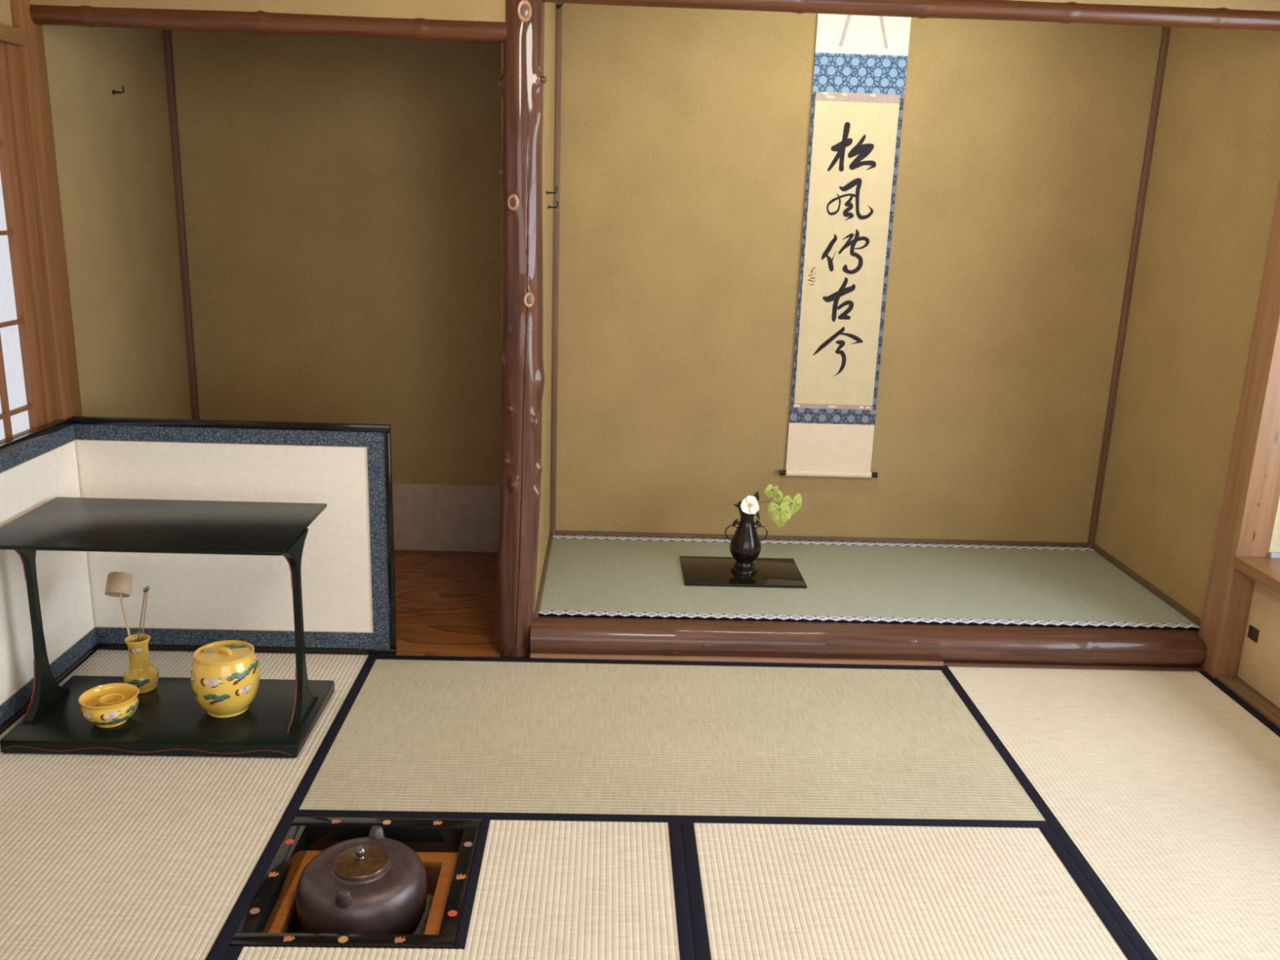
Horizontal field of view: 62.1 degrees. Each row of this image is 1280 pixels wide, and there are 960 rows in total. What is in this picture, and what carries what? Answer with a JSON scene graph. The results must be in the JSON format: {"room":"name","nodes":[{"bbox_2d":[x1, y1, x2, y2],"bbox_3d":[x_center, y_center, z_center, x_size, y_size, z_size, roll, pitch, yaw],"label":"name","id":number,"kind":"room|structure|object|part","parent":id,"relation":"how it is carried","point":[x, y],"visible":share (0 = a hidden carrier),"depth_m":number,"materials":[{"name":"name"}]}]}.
{"room":"japanese tea room","nodes":[
{"label":"japanese tea room","id":0,"kind":"room"},
{"bbox_2d":[0,0,191,418],"bbox_3d":[-1.692,-0.274,1.620,0.105,2.520,4.800,1,15,-2],"label":"wall","id":1,"kind":"structure","parent":0,"point":[113,153],"depth_m":3.45,"materials":[{"name":"beige paint"}]},
{"bbox_2d":[0,22,26,45],"bbox_3d":[-1.624,-0.867,1.660,0.062,0.040,2.374,1,15,-2],"label":"trim","id":2,"kind":"structure","parent":1,"relation":"attached to","point":[9,34],"depth_m":2.75,"materials":[{"name":"brown wood"}]},
{"bbox_2d":[0,42,57,444],"bbox_3d":[-1.659,-0.374,1.918,0.043,1.045,2.124,1,15,-2],"label":"window","id":3,"kind":"structure","parent":1,"relation":"in","point":[28,405],"depth_m":2.87,"materials":[{"name":"brown wood"}]},
{"bbox_3d":[-1.671,0.127,1.995,0.024,0.027,2.020,1,15,-2],"label":"rail","id":4,"kind":"part","parent":3,"relation":"part of","materials":[{"name":"brown wood"}]},
{"bbox_2d":[111,85,124,94],"bbox_3d":[-1.660,-1.239,3.381,0.040,0.028,0.015,1,15,-2],"label":"wall hook","id":5,"kind":"object","parent":1,"relation":"attached to","point":[113,91],"visible":1,"depth_m":3.38,"materials":[{"name":"black metal"}]},
{"bbox_2d":[97,552,502,657],"bbox_3d":[-1.090,0.436,3.787,1.280,0.047,1.000,1,15,-2],"label":"floor","id":6,"kind":"structure","parent":0,"point":[446,603],"depth_m":3.73,"materials":[{"name":"brown wood"}]},
{"bbox_2d":[394,550,497,555],"bbox_3d":[-1.091,0.284,4.258,1.258,0.008,0.007,1,15,-2],"label":"trim","id":7,"kind":"structure","parent":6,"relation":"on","point":[395,551],"depth_m":4.26,"materials":[{"name":"brown wood"}]},
{"bbox_2d":[495,0,546,657],"bbox_3d":[-0.345,-0.642,3.065,0.140,2.450,0.135,-4,16,-22],"label":"post","id":8,"kind":"object","parent":6,"relation":"on","point":[522,79],"visible":1,"depth_m":3.07,"materials":[{"name":"brown wood"}]},
{"bbox_2d":[501,2,555,657],"bbox_3d":[-0.362,-0.741,3.533,0.100,2.500,0.930,1,15,-2],"label":"wall","id":9,"kind":"structure","parent":0,"point":[548,158],"depth_m":3.63,"materials":[{"name":"beige paint"}]},
{"bbox_2d":[534,532,552,618],"bbox_3d":[-0.342,0.326,3.803,0.012,0.022,0.850,1,15,-2],"label":"baseboard","id":10,"kind":"structure","parent":9,"relation":"attached to","point":[550,537],"depth_m":3.71,"materials":[{"name":"brown wood"}]},
{"bbox_2d":[546,186,557,195],"bbox_3d":[-0.289,-0.945,3.476,0.040,0.028,0.015,1,15,-2],"label":"wall hook","id":11,"kind":"object","parent":9,"relation":"attached to","point":[547,192],"visible":0.92,"depth_m":3.47,"materials":[{"name":"black metal"}]},
{"bbox_2d":[547,200,558,208],"bbox_3d":[-0.292,-0.918,3.555,0.040,0.028,0.015,1,15,-2],"label":"wall hook","id":12,"kind":"object","parent":9,"relation":"attached to","point":[548,206],"visible":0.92,"depth_m":3.55,"materials":[{"name":"black metal"}]},
{"bbox_2d":[556,3,563,8],"bbox_3d":[-0.275,-1.659,3.705,0.015,0.029,0.046,-5,16,-25],"label":"wall hook","id":13,"kind":"object","parent":9,"relation":"attached to","point":[558,6],"visible":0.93,"depth_m":3.72,"materials":[{"name":"black metal"}]},
{"bbox_2d":[530,653,943,666],"bbox_3d":[0.308,0.587,3.361,1.305,0.061,0.030,1,15,-2],"label":"trim","id":14,"kind":"structure","parent":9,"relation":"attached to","point":[556,655],"depth_m":3.34,"materials":[{"name":"brown wood"}]},
{"bbox_2d":[30,0,1279,22],"bbox_3d":[0.125,-1.523,2.840,3.490,0.605,0.045,1,15,-2],"label":"wall","id":15,"kind":"structure","parent":0,"point":[493,11],"depth_m":2.86,"materials":[{"name":"beige paint"}]},
{"bbox_2d":[29,4,506,43],"bbox_3d":[-0.997,-1.241,2.884,1.275,0.067,0.067,1,15,-2],"label":"lintel beam","id":16,"kind":"structure","parent":15,"relation":"attached to","point":[260,22],"depth_m":2.86,"materials":[{"name":"brown wood"}]},
{"bbox_2d":[542,0,1279,31],"bbox_3d":[0.791,-1.298,2.914,2.148,0.065,0.065,1,15,-2],"label":"lintel beam","id":17,"kind":"structure","parent":15,"relation":"attached to","point":[994,10],"depth_m":2.90,"materials":[{"name":"brown wood"}]},
{"bbox_2d":[170,3,1162,552],"bbox_3d":[0.083,-0.850,4.006,3.775,2.500,0.080,1,15,-2],"label":"wall","id":18,"kind":"structure","parent":0,"point":[685,132],"depth_m":3.98,"materials":[{"name":"beige paint"}]},
{"bbox_2d":[162,30,199,419],"bbox_3d":[-1.690,-0.913,3.923,0.022,2.450,0.022,1,15,-2],"label":"trim","id":19,"kind":"structure","parent":18,"relation":"attached to","point":[167,42],"depth_m":3.90,"materials":[{"name":"brown wood"}]},
{"bbox_3d":[-1.050,0.145,4.228,0.463,0.275,0.002,1,15,-2],"label":"paper panel","id":20,"kind":"part","parent":18,"relation":"part of","materials":[{"name":"paper"}]},
{"bbox_3d":[-0.638,0.155,4.241,0.360,0.275,0.002,1,15,-2],"label":"paper panel","id":21,"kind":"part","parent":18,"relation":"part of","materials":[{"name":"paper"}]},
{"bbox_2d":[549,2,562,535],"bbox_3d":[-0.309,-0.915,3.928,0.022,2.360,0.020,1,15,-2],"label":"trim","id":22,"kind":"structure","parent":18,"relation":"attached to","point":[558,11],"depth_m":3.95,"materials":[{"name":"brown wood"}]},
{"bbox_2d":[555,530,1088,547],"bbox_3d":[0.736,0.240,4.261,2.146,0.024,0.013,1,15,-2],"label":"baseboard","id":23,"kind":"structure","parent":18,"relation":"attached to","point":[557,532],"depth_m":4.26,"materials":[{"name":"brown wood"}]},
{"bbox_2d":[778,13,911,478],"bbox_3d":[0.773,-0.996,3.925,0.389,2.035,0.025,1,15,-2],"label":"scroll","id":24,"kind":"object","parent":18,"relation":"attached to","point":[860,67],"visible":1,"depth_m":3.96,"materials":[{"name":"paper"}]},
{"bbox_3d":[0.560,-0.029,4.173,0.027,0.023,0.023,1,15,-2],"label":"roller knob","id":25,"kind":"part","parent":24,"relation":"part of","materials":[{"name":"black paint"}]},
{"bbox_3d":[0.921,-0.020,4.185,0.027,0.023,0.023,1,15,-2],"label":"roller knob","id":26,"kind":"part","parent":24,"relation":"part of","materials":[{"name":"black paint"}]},
{"bbox_2d":[1087,26,1170,547],"bbox_3d":[1.857,-0.861,3.997,0.022,2.360,0.020,1,15,-2],"label":"trim","id":27,"kind":"structure","parent":18,"relation":"attached to","point":[1166,32],"depth_m":4.01,"materials":[{"name":"brown wood"}]},
{"bbox_2d":[1094,26,1279,619],"bbox_3d":[1.929,-0.680,3.591,0.105,2.500,0.900,1,15,-2],"label":"wall","id":28,"kind":"structure","parent":0,"point":[1214,177],"depth_m":3.60,"materials":[{"name":"beige paint"}]},
{"bbox_2d":[942,661,1204,671],"bbox_3d":[1.380,0.615,3.395,0.840,0.058,0.030,1,15,-2],"label":"trim","id":29,"kind":"structure","parent":28,"relation":"attached to","point":[950,664],"depth_m":3.38,"materials":[{"name":"brown wood"}]},
{"bbox_2d":[1091,543,1200,626],"bbox_3d":[1.835,0.377,3.872,0.012,0.028,0.850,1,15,-2],"label":"baseboard","id":30,"kind":"structure","parent":28,"relation":"attached to","point":[1192,617],"depth_m":3.83,"materials":[{"name":"brown wood"}]},
{"bbox_2d":[1267,493,1279,556],"bbox_3d":[2.128,-0.561,3.064,0.375,2.450,0.050,1,15,-2],"label":"wall","id":31,"kind":"structure","parent":0,"point":[1274,546],"depth_m":3.22,"materials":[{"name":"beige paint"}]},
{"bbox_2d":[1216,675,1279,728],"bbox_3d":[1.892,1.010,1.918,0.091,0.038,2.948,1,15,-2],"label":"trim","id":32,"kind":"structure","parent":31,"relation":"attached to","point":[1264,706],"depth_m":3.20,"materials":[{"name":"brown wood"}]},
{"bbox_2d":[1237,580,1279,708],"bbox_3d":[1.897,0.556,2.854,0.018,0.363,0.908,1,15,-2],"label":"door","id":33,"kind":"structure","parent":31,"relation":"in","point":[1259,668],"depth_m":3.21,"materials":[{"name":"paper"}]},
{"bbox_3d":[1.881,0.471,3.258,0.008,0.039,0.047,1,15,-2],"label":"finger pull","id":34,"kind":"part","parent":33,"relation":"part of","materials":[{"name":"black metal"}]},
{"bbox_3d":[0.315,1.100,1.567,4.170,0.020,3.900,1,15,-2],"label":"floor","id":35,"kind":"structure","parent":0,"visible":0},
{"bbox_2d":[9,0,82,421],"bbox_3d":[-1.699,-0.646,3.001,0.100,2.500,0.110,1,15,-2],"label":"post","id":36,"kind":"object","parent":35,"relation":"on","point":[32,56],"visible":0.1,"depth_m":2.96,"materials":[{"name":"brown wood"}]},
{"bbox_2d":[0,648,377,959],"bbox_3d":[-1.235,0.786,2.427,0.887,0.052,1.799,1,15,-2],"label":"mat","id":37,"kind":"object","parent":35,"relation":"on","point":[103,856],"visible":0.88,"depth_m":2.35,"materials":[{"name":"beige wicker"}]},
{"bbox_2d":[0,497,334,757],"bbox_3d":[-1.248,0.375,2.827,0.773,0.538,0.462,1,15,-2],"label":"shelf","id":38,"kind":"object","parent":37,"relation":"on","point":[167,719],"visible":1,"depth_m":2.75,"materials":[{"name":"green paint"}]},
{"bbox_3d":[-1.574,0.365,2.772,0.026,0.490,0.196,1,15,-2],"label":"shelf post","id":39,"kind":"part","parent":38,"relation":"part of","materials":[{"name":"black paint"}]},
{"bbox_2d":[78,683,139,727],"bbox_3d":[-1.371,0.590,2.753,0.141,0.075,0.141,1,15,-2],"label":"bowl","id":40,"kind":"object","parent":38,"relation":"on","point":[115,715],"visible":0.96,"depth_m":2.73,"materials":[{"name":"yellow ceramic"}]},
{"bbox_2d":[98,693,124,706],"bbox_3d":[-1.368,0.589,2.757,0.061,0.052,0.061,1,15,-2],"label":"lid rest","id":41,"kind":"object","parent":40,"relation":"in","point":[113,699],"visible":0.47,"depth_m":2.77,"materials":[{"name":"yellow ceramic"}]},
{"bbox_2d":[123,633,159,693],"bbox_3d":[-1.379,0.505,2.931,0.090,0.150,0.090,1,15,-2],"label":"stand","id":42,"kind":"object","parent":38,"relation":"on","point":[140,673],"visible":0.91,"depth_m":2.91,"materials":[{"name":"yellow ceramic"}]},
{"bbox_2d":[104,571,133,636],"bbox_3d":[-1.423,0.379,2.933,0.076,0.271,0.082,1,15,-2],"label":"ladle","id":43,"kind":"object","parent":42,"relation":"in","point":[118,584],"visible":0.98,"depth_m":2.89,"materials":[{"name":"beige wood"}]},
{"bbox_2d":[104,571,133,597],"bbox_3d":[-1.425,0.287,2.909,0.065,0.081,0.082,1,15,-2],"label":"cup","id":44,"kind":"object","parent":43,"relation":"on","point":[118,584],"depth_m":2.89,"materials":[{"name":"brown wood"}]},
{"bbox_3d":[-1.410,0.400,2.921,0.058,0.237,0.014,14,19,39],"label":"handle","id":45,"kind":"part","parent":43,"relation":"part of","materials":[{"name":"brown wood"}]},
{"bbox_2d":[137,587,146,641],"bbox_3d":[-1.374,0.404,2.926,0.010,0.219,0.052,15,20,41],"label":"chopstick","id":46,"kind":"object","parent":42,"relation":"in","point":[144,588],"visible":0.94,"depth_m":2.92,"materials":[{"name":"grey metal"}]},
{"bbox_2d":[141,586,149,640],"bbox_3d":[-1.366,0.403,2.925,0.010,0.222,0.058,9,16,26],"label":"chopstick","id":47,"kind":"object","parent":42,"relation":"in","point":[147,587],"visible":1,"depth_m":2.92,"materials":[{"name":"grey metal"}]},
{"bbox_3d":[-1.237,0.628,2.851,0.737,0.038,0.378,1,15,-2],"label":"board","id":48,"kind":"part","parent":38,"relation":"part of","materials":[{"name":"black paint"}]},
{"bbox_2d":[190,640,260,718],"bbox_3d":[-1.099,0.526,2.823,0.174,0.181,0.174,1,15,-2],"label":"jar","id":49,"kind":"object","parent":38,"relation":"on","point":[225,675],"visible":1,"depth_m":2.77,"materials":[{"name":"yellow ceramic"}]},
{"bbox_3d":[-1.097,0.460,2.806,0.137,0.008,0.137,1,15,-2],"label":"lid","id":50,"kind":"part","parent":49,"relation":"part of","materials":[{"name":"yellow ceramic"}]},
{"bbox_3d":[-1.097,0.451,2.803,0.059,0.024,0.015,8,16,22],"label":"lid knob","id":51,"kind":"part","parent":49,"relation":"part of","materials":[{"name":"yellow ceramic"}]},
{"bbox_3d":[-0.888,0.389,2.768,0.026,0.490,0.196,1,15,-2],"label":"shelf post","id":52,"kind":"part","parent":38,"relation":"part of","materials":[{"name":"black paint"}]},
{"bbox_2d":[0,416,396,733],"bbox_3d":[-1.200,0.295,2.763,0.928,0.728,0.944,1,15,-2],"label":"folding screen","id":53,"kind":"object","parent":37,"relation":"on","point":[194,601],"visible":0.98,"depth_m":3.17,"materials":[{"name":"beige paper"}]},
{"bbox_3d":[-1.645,-0.055,2.650,0.014,0.022,0.925,1,15,-2],"label":"frame rail","id":54,"kind":"part","parent":53,"relation":"part of","materials":[{"name":"black paint"}]},
{"bbox_3d":[-1.657,0.284,2.747,0.007,0.696,0.909,1,15,-2],"label":"screen panel","id":55,"kind":"part","parent":53,"relation":"part of","materials":[{"name":"beige paper"}]},
{"bbox_3d":[-1.668,0.630,2.829,0.014,0.017,0.925,1,15,-2],"label":"frame rail","id":56,"kind":"part","parent":53,"relation":"part of","materials":[{"name":"black paint"}]},
{"bbox_3d":[-1.218,0.177,3.211,0.909,0.696,0.010,1,15,-2],"label":"screen panel","id":57,"kind":"part","parent":53,"relation":"part of","materials":[{"name":"beige paper"}]},
{"bbox_3d":[-1.199,-0.164,3.121,0.925,0.022,0.018,1,15,-2],"label":"frame rail","id":58,"kind":"part","parent":53,"relation":"part of","materials":[{"name":"black paint"}]},
{"bbox_3d":[-1.222,0.521,3.300,0.925,0.017,0.018,1,15,-2],"label":"frame rail","id":59,"kind":"part","parent":53,"relation":"part of","materials":[{"name":"black paint"}]},
{"bbox_3d":[-0.757,0.192,3.225,0.017,0.689,0.018,1,15,-2],"label":"frame rail","id":60,"kind":"part","parent":53,"relation":"part of","materials":[{"name":"black paint"}]},
{"bbox_2d":[268,850,457,934],"bbox_3d":[-0.591,1.028,2.281,0.381,0.278,0.374,1,15,-2],"label":"frame","id":61,"kind":"object","parent":35,"relation":"in","point":[439,867],"visible":0.12,"depth_m":2.31,"materials":[{"name":"orange wood"}]},
{"bbox_2d":[229,817,480,949],"bbox_3d":[-0.574,0.862,2.241,0.424,0.065,0.431,1,15,-2],"label":"surround","id":62,"kind":"object","parent":61,"relation":"on","point":[304,834],"visible":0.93,"depth_m":2.26,"materials":[{"name":"black paint"}]},
{"bbox_3d":[-0.768,0.858,2.235,0.034,0.064,0.362,1,15,-2],"label":"frame rail","id":63,"kind":"part","parent":62,"relation":"part of","materials":[{"name":"black paint"}]},
{"bbox_3d":[-0.569,0.913,2.049,0.424,0.064,0.034,1,15,-2],"label":"frame rail","id":64,"kind":"part","parent":62,"relation":"part of","materials":[{"name":"black paint"}]},
{"bbox_3d":[-0.579,0.812,2.433,0.424,0.064,0.034,1,15,-2],"label":"frame rail","id":65,"kind":"part","parent":62,"relation":"part of","materials":[{"name":"black paint"}]},
{"bbox_3d":[-0.379,0.867,2.247,0.034,0.064,0.362,1,15,-2],"label":"frame rail","id":66,"kind":"part","parent":62,"relation":"part of","materials":[{"name":"black paint"}]},
{"bbox_2d":[295,826,427,934],"bbox_3d":[-0.588,0.866,2.252,0.269,0.206,0.269,1,15,-2],"label":"kettle","id":67,"kind":"object","parent":61,"relation":"in","point":[375,883],"visible":0.91,"depth_m":2.19,"materials":[{"name":"brown metal"}]},
{"bbox_3d":[-0.587,0.780,2.234,0.023,0.030,0.023,1,15,-2],"label":"lid knob","id":68,"kind":"part","parent":67,"relation":"part of","materials":[{"name":"silver metal"}]},
{"bbox_3d":[-0.586,0.800,2.235,0.113,0.010,0.113,1,15,-2],"label":"lid","id":69,"kind":"part","parent":67,"relation":"part of","materials":[{"name":"brown metal"}]},
{"bbox_2d":[221,816,695,959],"bbox_3d":[-0.339,0.919,2.031,0.887,0.052,0.882,1,15,-2],"label":"mat","id":70,"kind":"object","parent":35,"relation":"on","point":[538,890],"visible":0.94,"depth_m":2.19,"materials":[{"name":"beige wicker"}]},
{"bbox_2d":[295,654,1050,828],"bbox_3d":[0.075,0.704,2.905,1.757,0.052,0.897,1,15,-2],"label":"mat","id":71,"kind":"object","parent":35,"relation":"on","point":[423,736],"visible":0.91,"depth_m":2.80,"materials":[{"name":"beige wicker"}]},
{"bbox_2d":[680,822,1142,959],"bbox_3d":[0.550,1.048,1.653,0.870,0.052,1.722,1,15,-2],"label":"mat","id":72,"kind":"object","parent":35,"relation":"on","point":[759,891],"visible":0.97,"depth_m":2.23,"materials":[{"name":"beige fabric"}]},
{"bbox_2d":[938,666,1279,959],"bbox_3d":[1.396,0.852,2.511,0.866,0.052,1.799,1,15,-2],"label":"mat","id":73,"kind":"object","parent":35,"relation":"on","point":[1162,788],"visible":0.98,"depth_m":2.68,"materials":[{"name":"beige wicker"}]},
{"bbox_2d":[1198,178,1279,678],"bbox_3d":[1.889,-0.551,3.096,0.100,2.500,0.121,1,15,-2],"label":"post","id":74,"kind":"object","parent":35,"relation":"on","point":[1251,492],"visible":0.85,"depth_m":3.21,"materials":[{"name":"brown wood"}]},
{"bbox_3d":[0.745,0.406,3.861,2.190,0.088,0.872,1,15,-2],"label":"floor","id":75,"kind":"structure","parent":0,"visible":0},
{"bbox_2d":[530,621,1207,666],"bbox_3d":[0.731,0.522,3.386,2.148,0.109,0.109,1,15,-2],"label":"log","id":76,"kind":"object","parent":75,"relation":"attached to","point":[1077,647],"visible":1,"depth_m":3.35,"materials":[{"name":"brown wood"}]},
{"bbox_2d":[533,616,1199,636],"bbox_3d":[0.755,0.515,3.437,2.189,0.092,0.051,1,15,-2],"label":"trim","id":77,"kind":"structure","parent":76,"relation":"on","point":[566,619],"depth_m":3.42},
{"bbox_2d":[538,535,1199,630],"bbox_3d":[0.746,0.356,3.854,2.166,0.010,0.832,1,15,-2],"label":"mat","id":78,"kind":"object","parent":75,"relation":"on","point":[586,576],"visible":0.9,"depth_m":3.75,"materials":[{"name":"green wicker"}]},
{"bbox_2d":[679,555,807,588],"bbox_3d":[0.367,0.333,3.862,0.430,0.009,0.298,1,15,-2],"label":"board","id":79,"kind":"object","parent":78,"relation":"on","point":[696,571],"visible":0.94,"depth_m":3.82,"materials":[{"name":"black wood"}]},
{"bbox_2d":[724,501,767,575],"bbox_3d":[0.381,0.208,3.819,0.111,0.254,0.113,15,20,42],"label":"bronze vase","id":80,"kind":"object","parent":79,"relation":"on","point":[745,547],"visible":0.95,"depth_m":3.79,"materials":[{"name":"black metal"}]},
{"bbox_3d":[0.347,0.151,3.804,0.035,0.029,0.013,1,15,-2],"label":"handle","id":81,"kind":"part","parent":80,"relation":"part of","materials":[{"name":"brown metal"}]},
{"bbox_2d":[733,491,759,519],"bbox_3d":[0.382,0.101,3.767,0.096,0.122,0.052,1,15,-2],"label":"camellia","id":82,"kind":"object","parent":80,"relation":"in","point":[751,502],"visible":1,"depth_m":3.75,"materials":[{"name":"white plant"}]},
{"bbox_3d":[0.418,0.153,3.806,0.036,0.029,0.013,1,15,-2],"label":"handle","id":83,"kind":"part","parent":80,"relation":"part of","materials":[{"name":"brown metal"}]},
{"bbox_2d":[760,484,802,528],"bbox_3d":[0.490,0.096,3.806,0.207,0.162,0.034,-2,15,-15],"label":"leaf spray","id":84,"kind":"object","parent":80,"relation":"in","point":[781,513],"visible":1,"depth_m":3.81,"materials":[{"name":"green plant"}]},
{"bbox_3d":[0.453,0.113,3.803,0.134,0.125,0.020,-1,15,-10],"label":"stem","id":85,"kind":"part","parent":84,"relation":"part of","materials":[{"name":"green plant"}]},
{"bbox_3d":[2.400,-0.045,1.267,0.080,2.520,3.800,1,15,-2],"label":"wall","id":86,"kind":"structure","parent":0,"visible":0},
{"bbox_2d":[1232,555,1279,594],"bbox_3d":[2.072,0.502,2.307,0.478,0.035,1.950,1,15,-2],"label":"window ledge","id":87,"kind":"object","parent":86,"relation":"attached to","point":[1265,571],"visible":1,"depth_m":3.15,"materials":[{"name":"brown wood"}]},
{"bbox_2d":[1268,551,1279,558],"bbox_3d":[2.097,0.233,3.238,0.365,0.016,0.013,1,15,-2],"label":"trim","id":88,"kind":"structure","parent":86,"relation":"attached to","point":[1272,554],"depth_m":3.23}
]}

